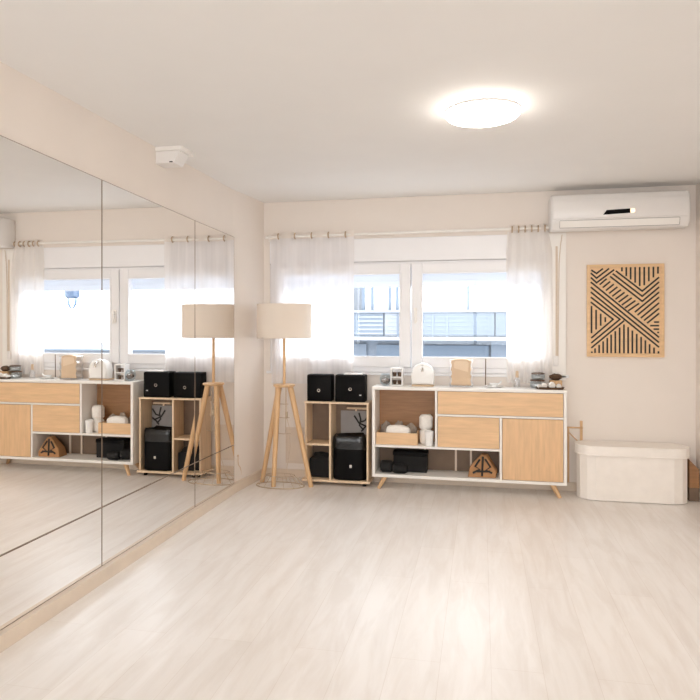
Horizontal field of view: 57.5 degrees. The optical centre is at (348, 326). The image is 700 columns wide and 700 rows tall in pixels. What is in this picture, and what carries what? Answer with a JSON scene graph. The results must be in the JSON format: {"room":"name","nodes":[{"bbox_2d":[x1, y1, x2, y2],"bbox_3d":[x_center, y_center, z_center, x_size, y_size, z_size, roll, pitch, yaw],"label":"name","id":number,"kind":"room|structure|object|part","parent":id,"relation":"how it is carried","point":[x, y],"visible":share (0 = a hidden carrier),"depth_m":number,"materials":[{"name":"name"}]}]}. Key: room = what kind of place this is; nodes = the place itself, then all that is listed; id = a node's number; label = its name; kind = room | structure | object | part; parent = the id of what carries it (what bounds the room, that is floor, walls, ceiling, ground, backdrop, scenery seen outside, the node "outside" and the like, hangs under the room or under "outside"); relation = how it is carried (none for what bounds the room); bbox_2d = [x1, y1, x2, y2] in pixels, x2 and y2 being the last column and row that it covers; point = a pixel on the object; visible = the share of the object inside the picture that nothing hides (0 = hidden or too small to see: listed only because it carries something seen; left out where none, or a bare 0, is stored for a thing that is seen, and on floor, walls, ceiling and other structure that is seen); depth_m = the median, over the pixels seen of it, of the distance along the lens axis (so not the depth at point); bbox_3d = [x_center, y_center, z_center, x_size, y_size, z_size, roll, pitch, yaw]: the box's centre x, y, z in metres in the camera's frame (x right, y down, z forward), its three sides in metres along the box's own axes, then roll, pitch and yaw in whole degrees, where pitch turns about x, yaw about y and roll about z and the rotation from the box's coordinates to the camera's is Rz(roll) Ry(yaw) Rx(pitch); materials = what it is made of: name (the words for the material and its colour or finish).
{"room":"dance studio","nodes":[
{"label":"dance studio","id":0,"kind":"room"},
{"bbox_2d":[0,62,263,555],"bbox_3d":[-1.639,0.114,1.636,0.176,2.372,8.535,0,0,12],"label":"wall","id":1,"kind":"structure","parent":0,"point":[33,115],"depth_m":4.05,"materials":[{"name":"white paint"}]},
{"bbox_2d":[0,135,101,554],"bbox_3d":[-1.502,0.053,2.121,0.006,1.747,2.339,0,0,12],"label":"mirror panel","id":2,"kind":"object","parent":1,"relation":"attached to","point":[51,209],"visible":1,"depth_m":2.86,"materials":[{"name":"clear glass"}]},
{"bbox_2d":[0,508,101,629],"bbox_3d":[-1.502,1.079,2.121,0.006,0.299,2.339,0,0,12],"label":"mirror panel","id":3,"kind":"object","parent":1,"relation":"attached to","point":[32,573],"visible":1,"depth_m":2.85,"materials":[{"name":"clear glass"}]},
{"bbox_2d":[0,469,261,652],"bbox_3d":[-1.595,1.266,1.500,0.078,0.069,8.285,0,0,12],"label":"baseboard","id":4,"kind":"structure","parent":1,"relation":"attached to","point":[11,634],"depth_m":3.25,"materials":[{"name":"beige wood"}]},
{"bbox_2d":[101,463,194,565],"bbox_3d":[-1.152,1.079,3.799,0.006,0.299,1.081,0,0,12],"label":"mirror panel","id":5,"kind":"object","parent":1,"relation":"attached to","point":[132,518],"visible":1,"depth_m":3.69,"materials":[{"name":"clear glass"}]},
{"bbox_2d":[102,180,194,506],"bbox_3d":[-1.152,0.088,3.799,0.006,1.675,1.081,0,0,12],"label":"mirror panel","id":6,"kind":"object","parent":1,"relation":"attached to","point":[148,247],"visible":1,"depth_m":3.68,"materials":[{"name":"clear glass"}]},
{"bbox_2d":[155,145,193,167],"bbox_3d":[-1.053,-1.022,3.874,0.171,0.100,0.165,0,0,12],"label":"sensor","id":7,"kind":"object","parent":1,"relation":"attached to","point":[176,156],"visible":1,"depth_m":3.81,"materials":[{"name":"white plastic"}]},
{"bbox_3d":[-1.053,-1.058,3.874,0.171,0.026,0.165,0,0,12],"label":"mounting plate","id":8,"kind":"part","parent":7,"relation":"part of","materials":[{"name":"white paint"}]},
{"bbox_2d":[195,221,233,461],"bbox_3d":[-0.967,0.105,4.658,0.018,1.642,0.670,0,0,12],"label":"mirror panel","id":9,"kind":"object","parent":1,"relation":"attached to","point":[214,249],"visible":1,"depth_m":4.62,"materials":[{"name":"clear glass"}]},
{"bbox_2d":[195,445,233,506],"bbox_3d":[-0.967,1.079,4.658,0.018,0.299,0.670,0,0,12],"label":"mirror panel","id":10,"kind":"object","parent":1,"relation":"attached to","point":[214,473],"visible":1,"depth_m":4.62,"materials":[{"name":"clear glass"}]},
{"bbox_2d":[0,476,699,699],"bbox_3d":[0.095,1.360,1.214,3.743,0.120,8.655,0,0,12],"label":"floor","id":11,"kind":"structure","parent":0,"point":[324,590],"depth_m":2.94,"materials":[{"name":"beige wood"}]},
{"bbox_2d":[256,473,304,488],"bbox_3d":[-0.552,1.254,5.194,0.408,0.091,0.232,0,0,12],"label":"wire basket","id":12,"kind":"object","parent":11,"relation":"on","point":[267,473],"visible":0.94,"depth_m":5.16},
{"bbox_2d":[257,303,312,487],"bbox_3d":[-0.515,0.562,5.210,0.482,1.483,0.456,0,0,12],"label":"floor lamp","id":13,"kind":"object","parent":11,"relation":"on","point":[284,321],"visible":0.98,"depth_m":5.12,"materials":[{"name":"fabric"}]},
{"bbox_3d":[-0.640,0.896,5.279,0.220,0.815,0.047,0,0,32],"label":"leg","id":14,"kind":"part","parent":13,"relation":"part of","materials":[{"name":"brown wood"}]},
{"bbox_3d":[-0.583,0.897,5.175,0.082,0.808,0.046,0,0,-32],"label":"leg","id":15,"kind":"part","parent":13,"relation":"part of","materials":[{"name":"brown wood"}]},
{"bbox_3d":[-0.558,0.896,5.362,0.095,0.803,0.338,0,0,-34],"label":"cord","id":16,"kind":"part","parent":13,"relation":"part of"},
{"bbox_3d":[-0.521,-0.041,5.206,0.444,0.275,0.444,0,0,12],"label":"lamp shade","id":17,"kind":"part","parent":13,"relation":"part of","materials":[{"name":"fabric"}]},
{"bbox_3d":[-0.521,-0.176,5.206,0.446,0.006,0.446,0,0,12],"label":"shade trim","id":18,"kind":"part","parent":13,"relation":"part of","materials":[{"name":"fabric"}]},
{"bbox_3d":[-0.387,0.896,5.177,0.217,0.815,0.047,0,0,12],"label":"leg","id":19,"kind":"part","parent":13,"relation":"part of","materials":[{"name":"brown wood"}]},
{"bbox_2d":[302,399,373,486],"bbox_3d":[-0.082,0.959,5.282,0.567,0.682,0.215,0,0,12],"label":"cube shelf","id":20,"kind":"object","parent":11,"relation":"on","point":[322,418],"visible":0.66,"depth_m":5.29,"materials":[{"name":"brown wood"}]},
{"bbox_3d":[-0.329,0.943,5.342,0.015,0.618,0.199,0,0,12],"label":"panel","id":21,"kind":"part","parent":20,"relation":"part of","materials":[{"name":"brown wood"}]},
{"bbox_3d":[-0.229,0.971,5.318,0.190,0.015,0.189,0,0,12],"label":"shelf","id":22,"kind":"part","parent":20,"relation":"part of","materials":[{"name":"brown wood"}]},
{"bbox_2d":[310,451,328,477],"bbox_3d":[-0.225,1.151,5.339,0.171,0.201,0.121,0,0,12],"label":"storage box","id":23,"kind":"object","parent":20,"relation":"on","point":[319,462],"visible":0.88,"depth_m":5.28,"materials":[{"name":"black fabric"}]},
{"bbox_2d":[307,374,333,400],"bbox_3d":[-0.227,0.509,5.298,0.206,0.218,0.120,0,0,12],"label":"storage box","id":24,"kind":"object","parent":20,"relation":"on","point":[320,387],"visible":1,"depth_m":5.25,"materials":[{"name":"black plastic"}]},
{"bbox_3d":[-0.082,1.261,5.282,0.567,0.018,0.215,0,0,12],"label":"board","id":25,"kind":"part","parent":20,"relation":"part of","materials":[{"name":"brown wood"}]},
{"bbox_3d":[-0.057,0.943,5.382,0.501,0.618,0.006,0,0,12],"label":"panel","id":26,"kind":"part","parent":20,"relation":"part of","materials":[{"name":"beige wood"}]},
{"bbox_2d":[333,432,366,480],"bbox_3d":[0.021,1.069,5.258,0.279,0.365,0.172,0,0,12],"label":"storage box","id":27,"kind":"object","parent":20,"relation":"in","point":[349,449],"visible":0.98,"depth_m":5.18,"materials":[{"name":"black plastic"}]},
{"bbox_2d":[335,374,366,401],"bbox_3d":[0.026,0.508,5.242,0.244,0.220,0.136,0,0,12],"label":"storage box","id":28,"kind":"object","parent":20,"relation":"on","point":[348,388],"visible":0.98,"depth_m":5.18,"materials":[{"name":"black plastic"}]},
{"bbox_3d":[0.026,0.400,5.245,0.238,0.004,0.124,0,0,12],"label":"lid","id":29,"kind":"part","parent":28,"relation":"part of","materials":[{"name":"black fabric"}]},
{"bbox_2d":[344,373,363,374],"bbox_3d":[0.048,0.392,5.245,0.155,0.012,0.090,0,0,12],"label":"paper sheets","id":30,"kind":"object","parent":28,"relation":"on","point":[344,373],"visible":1,"depth_m":5.20,"materials":[{"name":"white paper"}]},
{"bbox_2d":[341,407,366,434],"bbox_3d":[0.058,0.965,5.337,0.247,0.570,0.030,0,0,12],"label":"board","id":31,"kind":"object","parent":20,"relation":"in","point":[355,421],"visible":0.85,"depth_m":5.34,"materials":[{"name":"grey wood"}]},
{"bbox_3d":[0.073,0.687,5.334,0.168,0.014,0.030,0,0,12],"label":"wooden rail","id":32,"kind":"part","parent":31,"relation":"part of","materials":[{"name":"brown wood"}]},
{"bbox_3d":[0.176,0.943,5.237,0.015,0.618,0.199,0,0,12],"label":"panel","id":33,"kind":"part","parent":20,"relation":"part of","materials":[{"name":"brown wood"}]},
{"bbox_2d":[372,384,566,498],"bbox_3d":[0.942,0.895,5.061,1.484,0.824,0.246,0,0,12],"label":"sideboard","id":34,"kind":"object","parent":11,"relation":"on","point":[532,448],"visible":0.96,"depth_m":4.93,"materials":[{"name":"white paint"}]},
{"bbox_3d":[0.273,1.249,5.117,0.088,0.115,0.042,0,0,-11],"label":"leg","id":35,"kind":"part","parent":34,"relation":"part of","materials":[{"name":"brown wood"}]},
{"bbox_2d":[381,378,389,383],"bbox_3d":[0.303,0.434,5.187,0.094,0.097,0.094,0,0,12],"label":"glass bowl","id":36,"kind":"object","parent":34,"relation":"on","point":[384,380],"visible":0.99,"depth_m":5.16,"materials":[{"name":"glass"}]},
{"bbox_2d":[380,460,393,471],"bbox_3d":[0.314,1.129,5.150,0.103,0.094,0.095,0,0,12],"label":"rolled towel","id":37,"kind":"object","parent":34,"relation":"on","point":[385,465],"visible":0.85,"depth_m":5.11,"materials":[{"name":"black fabric"}]},
{"bbox_2d":[390,367,403,385],"bbox_3d":[0.399,0.410,5.188,0.099,0.145,0.090,0,0,12],"label":"rack","id":38,"kind":"object","parent":34,"relation":"on","point":[392,374],"visible":1,"depth_m":5.16,"materials":[{"name":"white wood"}]},
{"bbox_2d":[376,429,418,444],"bbox_3d":[0.405,0.899,5.174,0.330,0.094,0.175,0,0,12],"label":"wooden tray","id":39,"kind":"object","parent":34,"relation":"on","point":[381,437],"visible":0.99,"depth_m":5.09,"materials":[{"name":"brown wood"}]},
{"bbox_2d":[380,421,390,431],"bbox_3d":[0.316,0.853,5.234,0.105,0.158,0.066,0,0,12],"label":"crumpled cloth","id":40,"kind":"object","parent":39,"relation":"in","point":[385,424],"visible":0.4,"depth_m":5.22,"materials":[{"name":"grey fabric"}]},
{"bbox_2d":[386,425,409,432],"bbox_3d":[0.402,0.865,5.135,0.197,0.143,0.073,0,0,12],"label":"folded towel","id":41,"kind":"object","parent":39,"relation":"in","point":[391,428],"visible":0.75,"depth_m":5.10,"materials":[{"name":"white fabric"}]},
{"bbox_2d":[407,423,416,432],"bbox_3d":[0.513,0.856,5.192,0.100,0.140,0.069,0,0,12],"label":"crumpled cloth","id":42,"kind":"object","parent":39,"relation":"in","point":[413,429],"visible":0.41,"depth_m":5.17,"materials":[{"name":"grey fabric"}]},
{"bbox_2d":[392,464,407,473],"bbox_3d":[0.416,1.139,5.100,0.118,0.077,0.077,0,0,12],"label":"rolled towel","id":43,"kind":"object","parent":34,"relation":"on","point":[396,468],"visible":1,"depth_m":5.07,"materials":[{"name":"black fabric"}]},
{"bbox_3d":[0.495,0.727,5.272,0.475,0.439,0.008,0,0,12],"label":"panel","id":44,"kind":"part","parent":34,"relation":"part of","materials":[{"name":"brown wood"}]},
{"bbox_2d":[393,449,428,472],"bbox_3d":[0.510,1.095,5.194,0.280,0.166,0.118,0,0,12],"label":"storage box","id":45,"kind":"object","parent":34,"relation":"on","point":[416,460],"visible":0.91,"depth_m":5.14,"materials":[{"name":"black fabric"}]},
{"bbox_3d":[0.510,1.028,5.194,0.280,0.033,0.118,0,0,12],"label":"lid","id":46,"kind":"part","parent":45,"relation":"part of","materials":[{"name":"black plastic"}]},
{"bbox_2d":[411,363,434,386],"bbox_3d":[0.602,0.390,5.135,0.180,0.185,0.184,0,0,12],"label":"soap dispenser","id":47,"kind":"object","parent":34,"relation":"on","point":[422,374],"visible":1,"depth_m":5.09,"materials":[{"name":"white ceramic"}]},
{"bbox_2d":[419,429,431,443],"bbox_3d":[0.626,0.885,5.130,0.105,0.118,0.106,0,0,12],"label":"rolled towel","id":48,"kind":"object","parent":34,"relation":"on","point":[422,432],"visible":0.52,"depth_m":5.09,"materials":[{"name":"white fabric"}]},
{"bbox_2d":[419,414,432,429],"bbox_3d":[0.626,0.769,5.131,0.109,0.116,0.111,0,0,12],"label":"rolled towel","id":49,"kind":"object","parent":48,"relation":"on","point":[425,420],"visible":1,"depth_m":5.09,"materials":[{"name":"white fabric"}]},
{"bbox_2d":[425,430,433,445],"bbox_3d":[0.640,0.888,5.043,0.072,0.115,0.072,0,0,12],"label":"cup","id":50,"kind":"object","parent":34,"relation":"on","point":[428,434],"visible":1,"depth_m":5.02,"materials":[{"name":"white ceramic"}]},
{"bbox_2d":[375,441,499,451],"bbox_3d":[0.712,0.955,5.105,0.968,0.017,0.231,0,0,12],"label":"shelf","id":51,"kind":"object","parent":34,"relation":"attached to","point":[435,445],"depth_m":4.97,"materials":[{"name":"white paint"}]},
{"bbox_3d":[0.737,1.071,5.222,0.968,0.215,0.008,0,0,12],"label":"panel","id":52,"kind":"part","parent":34,"relation":"part of","materials":[{"name":"white wood"}]},
{"bbox_2d":[451,359,470,385],"bbox_3d":[0.902,0.372,5.089,0.186,0.221,0.096,0,0,12],"label":"towel holder","id":53,"kind":"object","parent":34,"relation":"on","point":[461,368],"visible":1,"depth_m":5.05,"materials":[{"name":"beige wood"}]},
{"bbox_3d":[0.931,0.825,4.948,0.469,0.236,0.019,0,0,12],"label":"drawer","id":54,"kind":"part","parent":34,"relation":"part of","materials":[{"name":"brown wood"}]},
{"bbox_2d":[468,453,496,477],"bbox_3d":[1.058,1.089,5.017,0.229,0.175,0.142,0,0,12],"label":"decorative ornament","id":55,"kind":"object","parent":34,"relation":"on","point":[483,466],"visible":1,"depth_m":4.96,"materials":[{"name":"brown wood"}]},
{"bbox_2d":[483,359,486,386],"bbox_3d":[1.095,0.371,5.083,0.040,0.222,0.040,0,0,12],"label":"holder","id":56,"kind":"object","parent":34,"relation":"on","point":[485,385],"visible":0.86,"depth_m":5.08,"materials":[{"name":"white metal"}]},
{"bbox_2d":[486,381,502,387],"bbox_3d":[1.154,0.457,5.051,0.150,0.051,0.150,0,0,12],"label":"dish","id":57,"kind":"object","parent":34,"relation":"on","point":[492,385],"visible":1,"depth_m":5.03,"materials":[{"name":"white ceramic"}]},
{"bbox_3d":[1.154,0.477,5.051,0.150,0.011,0.150,0,0,12],"label":"plate","id":58,"kind":"part","parent":57,"relation":"part of","materials":[{"name":"white ceramic"}]},
{"bbox_3d":[1.183,0.697,5.006,0.943,0.015,0.231,0,0,12],"label":"rail","id":59,"kind":"part","parent":34,"relation":"part of","materials":[{"name":"white paint"}]},
{"bbox_3d":[1.160,0.598,4.900,0.937,0.176,0.019,0,0,12],"label":"drawer","id":60,"kind":"part","parent":34,"relation":"part of","materials":[{"name":"brown wood"}]},
{"bbox_3d":[1.401,0.942,4.850,0.445,0.467,0.019,0,0,12],"label":"door","id":61,"kind":"part","parent":34,"relation":"part of","materials":[{"name":"brown wood"}]},
{"bbox_2d":[530,379,544,386],"bbox_3d":[1.475,0.449,4.972,0.110,0.068,0.110,0,0,12],"label":"glass jar","id":62,"kind":"object","parent":34,"relation":"on","point":[533,384],"visible":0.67,"depth_m":4.95,"materials":[{"name":"clear glass"}]},
{"bbox_2d":[531,372,544,378],"bbox_3d":[1.480,0.388,4.971,0.102,0.052,0.102,0,0,12],"label":"glass jar","id":63,"kind":"object","parent":62,"relation":"on","point":[536,373],"visible":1,"depth_m":4.94,"materials":[{"name":"clear glass"}]},
{"bbox_3d":[1.480,0.368,4.971,0.102,0.012,0.102,0,0,12],"label":"lid","id":64,"kind":"part","parent":63,"relation":"part of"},
{"bbox_2d":[536,386,563,389],"bbox_3d":[1.540,0.473,4.868,0.213,0.019,0.101,0,0,12],"label":"tray","id":65,"kind":"object","parent":34,"relation":"on","point":[547,387],"visible":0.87,"depth_m":4.83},
{"bbox_2d":[548,382,554,387],"bbox_3d":[1.553,0.452,4.864,0.050,0.051,0.053,0,0,12],"label":"rolled towel","id":66,"kind":"object","parent":65,"relation":"on","point":[551,384],"visible":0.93,"depth_m":4.84,"materials":[{"name":"white fabric"}]},
{"bbox_2d":[549,373,561,385],"bbox_3d":[1.618,0.426,4.981,0.099,0.114,0.066,0,0,12],"label":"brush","id":67,"kind":"object","parent":34,"relation":"on","point":[555,378],"visible":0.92,"depth_m":4.96,"materials":[{"name":"brown wood"}]},
{"bbox_3d":[1.576,1.249,4.844,0.085,0.116,0.063,0,0,12],"label":"leg","id":68,"kind":"part","parent":34,"relation":"part of","materials":[{"name":"brown wood"}]},
{"bbox_2d":[574,440,689,503],"bbox_3d":[2.129,1.094,4.805,0.812,0.404,0.271,0,0,12],"label":"storage box","id":69,"kind":"object","parent":11,"relation":"on","point":[620,471],"visible":1,"depth_m":4.70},
{"bbox_3d":[2.129,0.928,4.805,0.802,0.072,0.261,0,0,12],"label":"padded lid","id":70,"kind":"part","parent":69,"relation":"part of","materials":[{"name":"beige fabric"}]},
{"bbox_2d":[687,459,698,501],"bbox_3d":[2.577,1.145,4.784,0.070,0.310,0.118,0,0,12],"label":"wooden block","id":71,"kind":"object","parent":11,"relation":"on","point":[692,470],"visible":0.75,"depth_m":4.73,"materials":[{"name":"brown wood"}]},
{"bbox_2d":[0,0,699,202],"bbox_3d":[0.095,-1.132,1.214,3.743,0.120,8.655,0,0,12],"label":"ceiling","id":72,"kind":"structure","parent":0,"point":[272,101],"depth_m":2.83,"materials":[{"name":"paint"}]},
{"bbox_2d":[444,97,521,126],"bbox_3d":[0.658,-1.044,3.126,0.374,0.054,0.374,0,0,12],"label":"ceiling lamp","id":73,"kind":"object","parent":72,"relation":"attached to","point":[478,111],"visible":1,"depth_m":3.05,"materials":[{"name":"white paint"}]},
{"bbox_2d":[264,185,695,482],"bbox_3d":[0.952,0.114,5.328,3.503,2.372,0.250,0,0,12],"label":"wall","id":74,"kind":"structure","parent":0,"point":[629,399],"depth_m":5.01,"materials":[{"name":"white paint"}]},
{"bbox_2d":[286,427,303,463],"bbox_3d":[-0.460,1.025,5.490,0.160,0.310,0.008,0,0,12],"label":"hatch","id":75,"kind":"object","parent":74,"relation":"attached to","point":[295,455],"visible":0.8,"depth_m":5.49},
{"bbox_2d":[265,226,548,241],"bbox_3d":[0.438,-0.760,5.279,2.352,0.060,0.056,0,0,12],"label":"curtain rod","id":76,"kind":"object","parent":74,"relation":"attached to","point":[269,237],"visible":0.87,"depth_m":5.24,"materials":[{"name":"white paint"}]},
{"bbox_2d":[271,230,353,383],"bbox_3d":[-0.310,-0.155,5.420,0.742,1.291,0.058,0,0,12],"label":"sheer curtain","id":77,"kind":"object","parent":76,"relation":"hanging from","point":[318,271],"visible":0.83,"depth_m":5.40,"materials":[{"name":"white fabric"}]},
{"bbox_2d":[506,224,552,382],"bbox_3d":[1.438,-0.178,5.056,0.358,1.257,0.058,0,0,12],"label":"sheer curtain","id":78,"kind":"object","parent":76,"relation":"hanging from","point":[529,291],"visible":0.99,"depth_m":5.05,"materials":[{"name":"white fabric"}]},
{"bbox_2d":[266,233,568,379],"bbox_3d":[0.531,-0.154,5.360,2.500,1.163,0.258,0,0,12],"label":"window","id":79,"kind":"structure","parent":74,"relation":"in","point":[410,264],"depth_m":5.26,"materials":[{"name":"white plastic"}]},
{"bbox_3d":[-0.054,-0.089,5.433,1.178,0.865,0.070,0,0,12],"label":"sash","id":80,"kind":"part","parent":79,"relation":"part of","materials":[{"name":"white plastic"}]},
{"bbox_3d":[0.530,-0.075,5.329,2.450,0.925,0.070,0,0,12],"label":"frame","id":81,"kind":"part","parent":79,"relation":"part of","materials":[{"name":"white plastic"}]},
{"bbox_3d":[0.553,-0.085,5.248,0.028,0.130,0.046,0,0,12],"label":"handle","id":82,"kind":"part","parent":79,"relation":"part of","materials":[{"name":"white paint"}]},
{"bbox_3d":[0.518,0.398,5.298,2.500,0.022,0.046,0,0,12],"label":"sill","id":83,"kind":"part","parent":79,"relation":"part of","materials":[{"name":"white plastic"}]},
{"bbox_3d":[1.085,-0.089,5.196,1.132,0.865,0.070,0,0,12],"label":"sash","id":84,"kind":"part","parent":79,"relation":"part of","materials":[{"name":"white plastic"}]},
{"bbox_2d":[553,236,561,365],"bbox_3d":[1.653,-0.203,5.029,0.070,1.035,0.016,0,0,12],"label":"strap","id":85,"kind":"object","parent":79,"relation":"attached to","point":[555,358],"visible":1,"depth_m":5.03,"materials":[{"name":"white fabric"}]},
{"bbox_3d":[1.670,-0.240,5.028,0.037,0.961,0.006,0,0,4],"label":"cord","id":86,"kind":"part","parent":85,"relation":"part of","materials":[{"name":"white fabric"}]},
{"bbox_2d":[266,468,576,491],"bbox_3d":[0.963,1.266,5.191,3.427,0.069,0.014,0,0,12],"label":"baseboard","id":87,"kind":"structure","parent":74,"relation":"attached to","point":[299,473],"depth_m":5.20,"materials":[{"name":"beige wood"}]},
{"bbox_2d":[567,421,582,481],"bbox_3d":[1.782,0.987,5.018,0.122,0.486,0.010,0,0,12],"label":"wooden rack","id":88,"kind":"object","parent":74,"relation":"attached to","point":[581,422],"visible":0.68,"depth_m":5.02,"materials":[{"name":"brown wood"}]},
{"bbox_3d":[1.735,1.015,5.028,0.014,0.430,0.010,0,0,12],"label":"post","id":89,"kind":"part","parent":88,"relation":"part of","materials":[{"name":"brown wood"}]},
{"bbox_3d":[1.830,0.987,5.008,0.020,0.486,0.010,0,0,12],"label":"post","id":90,"kind":"part","parent":88,"relation":"part of","materials":[{"name":"brown wood"}]},
{"bbox_2d":[548,190,690,232],"bbox_3d":[2.043,-0.867,4.854,0.976,0.278,0.231,0,0,12],"label":"air conditioner","id":91,"kind":"object","parent":74,"relation":"attached to","point":[656,210],"visible":1,"depth_m":4.76,"materials":[{"name":"white plastic"}]},
{"bbox_3d":[2.022,-0.879,4.751,0.952,0.142,0.014,0,0,12],"label":"panel","id":92,"kind":"part","parent":91,"relation":"part of","materials":[{"name":"white plastic"}]},
{"bbox_2d":[587,263,664,356],"bbox_3d":[2.143,-0.120,4.938,0.560,0.718,0.025,0,0,12],"label":"wall art","id":93,"kind":"object","parent":74,"relation":"attached to","point":[626,302],"visible":1,"depth_m":4.93,"materials":[{"name":"brown wood"}]},
{"bbox_2d":[696,183,699,490],"bbox_3d":[1.880,0.114,0.903,0.120,2.372,8.535,0,0,12],"label":"wall","id":94,"kind":"structure","parent":0,"point":[698,184],"depth_m":4.79,"materials":[{"name":"white paint"}]},
{"label":"outside","id":95,"kind":"structure","parent":0,"visible":0},
{"bbox_3d":[16.673,8.400,40.296,100.000,0.200,74.300,0,0,12],"label":"street","id":96,"kind":"object","parent":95,"visible":0},
{"bbox_2d":[353,286,506,356],"bbox_3d":[-0.600,2.300,17.950,13.300,12.000,9.100,0,0,12],"label":"apartment building","id":97,"kind":"structure","parent":96,"relation":"on","point":[459,321],"depth_m":13.05,"materials":[{"name":"white"}]},
{"bbox_3d":[-3.918,-0.033,14.091,8.356,0.465,0.050,0,0,12],"label":"balustrade panel","id":98,"kind":"part","parent":97,"relation":"part of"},
{"bbox_3d":[0.183,-0.043,13.231,0.036,0.515,0.080,0,0,12],"label":"balustrade post","id":99,"kind":"part","parent":97,"relation":"part of","materials":[{"name":"white metal"}]},
{"bbox_3d":[0.319,-1.462,13.295,0.056,2.275,0.060,0,0,12],"label":"glazing post","id":100,"kind":"part","parent":97,"relation":"part of","materials":[{"name":"white metal"}]},
{"bbox_3d":[0.463,-0.033,13.178,0.546,0.465,0.050,0,0,12],"label":"balustrade panel","id":101,"kind":"part","parent":97,"relation":"part of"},
{"bbox_3d":[0.505,-1.462,13.256,0.056,2.275,0.060,0,0,12],"label":"glazing post","id":102,"kind":"part","parent":97,"relation":"part of","materials":[{"name":"white metal"}]},
{"bbox_3d":[0.858,-1.462,13.182,0.056,2.275,0.060,0,0,12],"label":"glazing post","id":103,"kind":"part","parent":97,"relation":"part of","materials":[{"name":"white metal"}]},
{"bbox_3d":[0.882,-0.033,13.091,0.261,0.465,0.050,0,0,12],"label":"balustrade panel","id":104,"kind":"part","parent":97,"relation":"part of","materials":[{"name":"white glass"}]},
{"bbox_3d":[1.014,-1.462,13.150,0.056,2.275,0.060,0,0,12],"label":"glazing post","id":105,"kind":"part","parent":97,"relation":"part of","materials":[{"name":"white metal"}]},
{"bbox_3d":[1.020,-0.043,13.056,0.036,0.515,0.080,0,0,12],"label":"balustrade post","id":106,"kind":"part","parent":97,"relation":"part of","materials":[{"name":"white metal"}]},
{"bbox_3d":[1.589,-0.033,12.943,0.237,0.465,0.050,0,0,12],"label":"balustrade panel","id":107,"kind":"part","parent":97,"relation":"part of","materials":[{"name":"clear glass"}]},
{"bbox_3d":[-1.516,-0.298,13.555,13.300,0.053,0.080,0,0,12],"label":"handrail","id":108,"kind":"part","parent":97,"relation":"part of","materials":[{"name":"white metal"}]},
{"bbox_3d":[1.715,-0.043,12.912,0.036,0.515,0.080,0,0,12],"label":"balustrade post","id":109,"kind":"part","parent":97,"relation":"part of","materials":[{"name":"white metal"}]},
{"bbox_3d":[1.856,-0.033,12.887,0.261,0.465,0.050,0,0,12],"label":"balustrade panel","id":110,"kind":"part","parent":97,"relation":"part of","materials":[{"name":"glass"}]},
{"bbox_3d":[1.994,-0.043,12.854,0.036,0.515,0.080,0,0,12],"label":"balustrade post","id":111,"kind":"part","parent":97,"relation":"part of","materials":[{"name":"white metal"}]},
{"bbox_3d":[2.397,-0.033,12.775,0.796,0.465,0.050,0,0,12],"label":"balustrade panel","id":112,"kind":"part","parent":97,"relation":"part of","materials":[{"name":"glass"}]},
{"bbox_3d":[2.422,-1.462,12.856,0.056,2.275,0.060,0,0,12],"label":"glazing post","id":113,"kind":"part","parent":97,"relation":"part of","materials":[{"name":"white metal"}]},
{"bbox_3d":[2.797,-0.043,12.686,0.036,0.515,0.080,0,0,12],"label":"balustrade post","id":114,"kind":"part","parent":97,"relation":"part of","materials":[{"name":"white metal"}]},
{"bbox_3d":[2.857,-0.033,12.679,0.096,0.465,0.050,0,0,12],"label":"balustrade panel","id":115,"kind":"part","parent":97,"relation":"part of","materials":[{"name":"glass"}]},
{"bbox_3d":[3.469,-0.033,12.551,1.106,0.465,0.050,0,0,12],"label":"balustrade panel","id":116,"kind":"part","parent":97,"relation":"part of","materials":[{"name":"clear glass"}]}
]}

